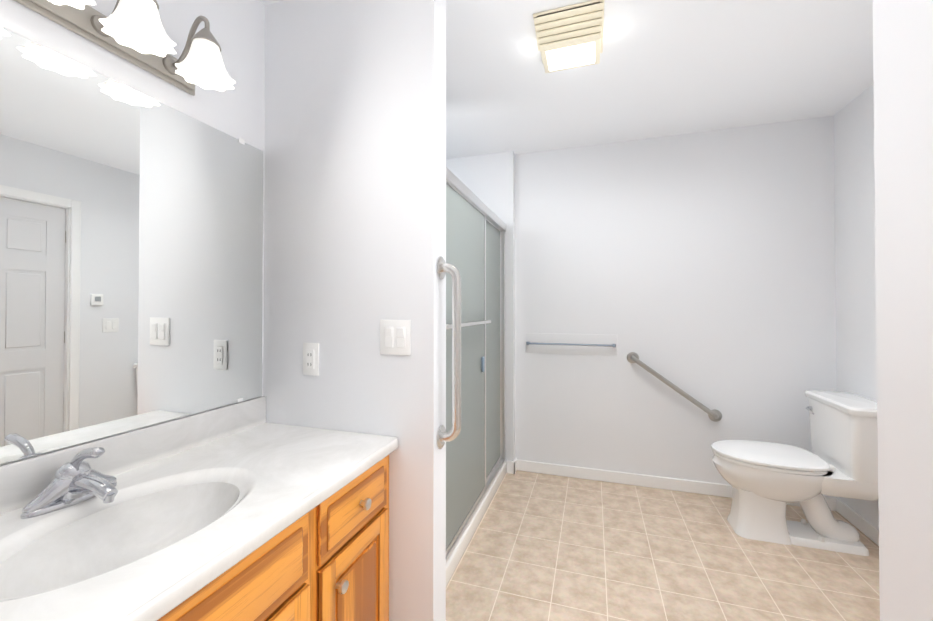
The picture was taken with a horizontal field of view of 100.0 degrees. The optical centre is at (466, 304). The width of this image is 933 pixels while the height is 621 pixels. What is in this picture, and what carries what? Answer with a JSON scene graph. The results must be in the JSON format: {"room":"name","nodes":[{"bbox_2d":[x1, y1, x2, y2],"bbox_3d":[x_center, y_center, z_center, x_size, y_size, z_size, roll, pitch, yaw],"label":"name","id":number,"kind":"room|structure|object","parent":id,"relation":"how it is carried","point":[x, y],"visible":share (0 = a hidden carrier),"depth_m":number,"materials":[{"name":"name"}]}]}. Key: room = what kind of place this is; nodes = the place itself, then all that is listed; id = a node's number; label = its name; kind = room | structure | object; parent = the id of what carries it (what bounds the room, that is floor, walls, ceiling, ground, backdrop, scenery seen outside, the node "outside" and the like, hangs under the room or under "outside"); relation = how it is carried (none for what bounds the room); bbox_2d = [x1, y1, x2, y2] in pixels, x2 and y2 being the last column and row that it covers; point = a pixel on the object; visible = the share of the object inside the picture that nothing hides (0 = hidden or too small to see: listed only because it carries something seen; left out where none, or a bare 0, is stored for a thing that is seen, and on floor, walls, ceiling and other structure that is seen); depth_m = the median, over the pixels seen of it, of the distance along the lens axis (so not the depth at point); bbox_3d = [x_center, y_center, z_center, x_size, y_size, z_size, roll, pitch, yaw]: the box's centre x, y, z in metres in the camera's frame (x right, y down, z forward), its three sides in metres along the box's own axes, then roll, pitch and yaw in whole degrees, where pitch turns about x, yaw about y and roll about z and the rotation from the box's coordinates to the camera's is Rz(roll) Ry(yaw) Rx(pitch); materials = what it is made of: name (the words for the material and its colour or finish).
{"room":"bathroom","nodes":[
{"label":"bathroom","id":0,"kind":"room"},
{"bbox_2d":[0,0,264,465],"bbox_3d":[-1.250,0.026,0.320,0.120,2.440,2.590,0,-1,18],"label":"wall","id":1,"kind":"structure","parent":0,"point":[237,29],"depth_m":1.29,"materials":[{"name":"white paint"}]},
{"bbox_2d":[14,0,234,95],"bbox_3d":[-0.876,-0.751,0.898,0.240,0.183,0.695,0,-1,18],"label":"light bar","id":2,"kind":"object","parent":1,"relation":"attached to","point":[133,32],"visible":1,"depth_m":1.02,"materials":[{"name":"white glass"}]},
{"bbox_2d":[0,26,262,464],"bbox_3d":[-1.021,-0.133,0.819,0.008,0.962,1.478,0,-1,18],"label":"mirror","id":3,"kind":"object","parent":1,"relation":"attached to","point":[131,257],"visible":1,"depth_m":1.05,"materials":[{"name":"clear glass"}]},
{"bbox_2d":[263,0,445,620],"bbox_3d":[-0.611,0.039,1.534,1.090,2.440,0.115,0,-1,18],"label":"wall","id":4,"kind":"structure","parent":0,"point":[355,181],"depth_m":1.40,"materials":[{"name":"white paint"}]},
{"bbox_2d":[303,343,318,375],"bbox_3d":[-0.580,0.204,1.454,0.071,0.120,0.012,0,-1,18],"label":"outlet plate","id":5,"kind":"object","parent":4,"relation":"attached to","point":[310,358],"visible":1,"depth_m":1.45,"materials":[{"name":"white plastic"}]},
{"bbox_2d":[380,320,410,354],"bbox_3d":[-0.247,0.114,1.347,0.117,0.120,0.012,0,-1,18],"label":"switch plate","id":6,"kind":"object","parent":4,"relation":"attached to","point":[395,337],"visible":1,"depth_m":1.35,"materials":[{"name":"white plastic"}]},
{"bbox_2d":[436,256,460,448],"bbox_3d":[-0.055,0.167,1.355,0.076,0.669,0.079,0,-1,18],"label":"grab rail","id":7,"kind":"object","parent":4,"relation":"attached to","point":[443,436],"visible":1,"depth_m":1.34,"materials":[{"name":"white metal"}]},
{"bbox_2d":[446,151,514,472],"bbox_3d":[-0.065,0.058,3.134,0.905,2.440,0.075,0,-1,18],"label":"wall","id":8,"kind":"structure","parent":0,"point":[488,180],"depth_m":2.99,"materials":[{"name":"white paint"}]},
{"bbox_2d":[507,458,516,473],"bbox_3d":[0.346,1.229,2.981,0.063,0.094,0.088,0,-1,18],"label":"baseboard","id":9,"kind":"structure","parent":8,"relation":"attached to","point":[510,467],"depth_m":2.94,"materials":[{"name":"white paint"}]},
{"bbox_2d":[260,0,872,158],"bbox_3d":[0.209,-1.219,0.803,3.110,0.060,4.620,0,-1,18],"label":"ceiling","id":10,"kind":"structure","parent":0,"point":[662,68],"depth_m":1.99,"materials":[{"name":"white paint"}]},
{"bbox_2d":[533,0,604,72],"bbox_3d":[0.451,-1.146,1.704,0.275,0.064,0.335,0,-1,18],"label":"fan","id":11,"kind":"object","parent":10,"relation":"attached to","point":[569,37],"visible":1,"depth_m":1.64,"materials":[{"name":"beige plastic"}]},
{"bbox_2d":[446,470,879,620],"bbox_3d":[0.209,1.281,0.774,3.110,0.060,4.620,0,-1,18],"label":"floor","id":12,"kind":"structure","parent":0,"point":[544,547],"depth_m":1.89,"materials":[{"name":"tile"}]},
{"bbox_2d":[0,396,397,620],"bbox_3d":[-0.727,0.786,0.749,0.604,0.930,1.430,0,-1,18],"label":"bathroom vanity","id":13,"kind":"object","parent":12,"relation":"on","point":[243,511],"visible":1,"depth_m":0.92,"materials":[{"name":"brown wood"}]},
{"bbox_2d":[21,447,117,518],"bbox_3d":[-0.859,0.387,0.888,0.164,0.130,0.172,0,-1,18],"label":"faucet","id":14,"kind":"object","parent":13,"relation":"on","point":[76,488],"depth_m":0.87,"materials":[{"name":"silver metal"}]},
{"bbox_2d":[446,461,506,585],"bbox_3d":[-0.346,1.224,2.334,0.855,0.090,1.595,0,-1,18],"label":"pan","id":15,"kind":"object","parent":12,"relation":"on","point":[459,550],"visible":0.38,"depth_m":2.11,"materials":[{"name":"white plastic"}]},
{"bbox_2d":[446,167,505,562],"bbox_3d":[0.041,0.280,2.220,0.081,1.795,1.591,0,-1,18],"label":"shower door","id":16,"kind":"structure","parent":15,"relation":"on","point":[475,257],"depth_m":2.23,"materials":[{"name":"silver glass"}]},
{"bbox_2d":[711,390,878,555],"bbox_3d":[1.784,0.889,2.151,0.756,0.775,0.472,0,-1,18],"label":"toilet","id":17,"kind":"object","parent":12,"relation":"on","point":[767,481],"visible":0.92,"depth_m":2.06,"materials":[{"name":"white ceramic"}]},
{"bbox_2d":[515,116,837,497],"bbox_3d":[0.957,0.055,2.909,2.990,2.440,0.125,0,-1,18],"label":"wall","id":18,"kind":"structure","parent":0,"point":[699,267],"depth_m":2.69,"materials":[{"name":"white paint"}]},
{"bbox_2d":[525,333,617,355],"bbox_3d":[0.758,0.295,2.875,0.660,0.150,0.054,0,-1,18],"label":"towel rail","id":19,"kind":"object","parent":18,"relation":"attached to","point":[591,344],"visible":1,"depth_m":2.89,"materials":[{"name":"white metal"}]},
{"bbox_2d":[627,352,721,421],"bbox_3d":[1.404,0.560,2.652,0.584,0.444,0.076,0,-1,18],"label":"grab rail","id":20,"kind":"object","parent":18,"relation":"attached to","point":[714,415],"visible":1,"depth_m":2.62,"materials":[{"name":"grey metal"}]},
{"bbox_2d":[517,459,836,510],"bbox_3d":[1.327,1.232,2.703,1.998,0.082,0.013,0,-1,18],"label":"baseboard","id":21,"kind":"structure","parent":18,"relation":"attached to","point":[697,487],"depth_m":2.74,"materials":[{"name":"white paint"}]},
{"bbox_2d":[834,85,878,529],"bbox_3d":[2.160,0.044,1.906,0.085,2.440,1.045,0,-1,18],"label":"wall","id":22,"kind":"structure","parent":0,"point":[855,281],"depth_m":2.22,"materials":[{"name":"white paint"}]},
{"bbox_2d":[836,498,878,545],"bbox_3d":[2.124,1.223,1.941,0.013,0.082,0.975,0,-1,18],"label":"baseboard","id":23,"kind":"structure","parent":22,"relation":"attached to","point":[860,523],"depth_m":2.20,"materials":[{"name":"white paint"}]},
{"bbox_2d":[872,0,932,620],"bbox_3d":[1.102,0.027,0.403,1.005,2.440,0.115,0,-1,18],"label":"wall","id":24,"kind":"structure","parent":0,"point":[903,87],"depth_m":0.56,"materials":[{"name":"white paint"}]}
]}

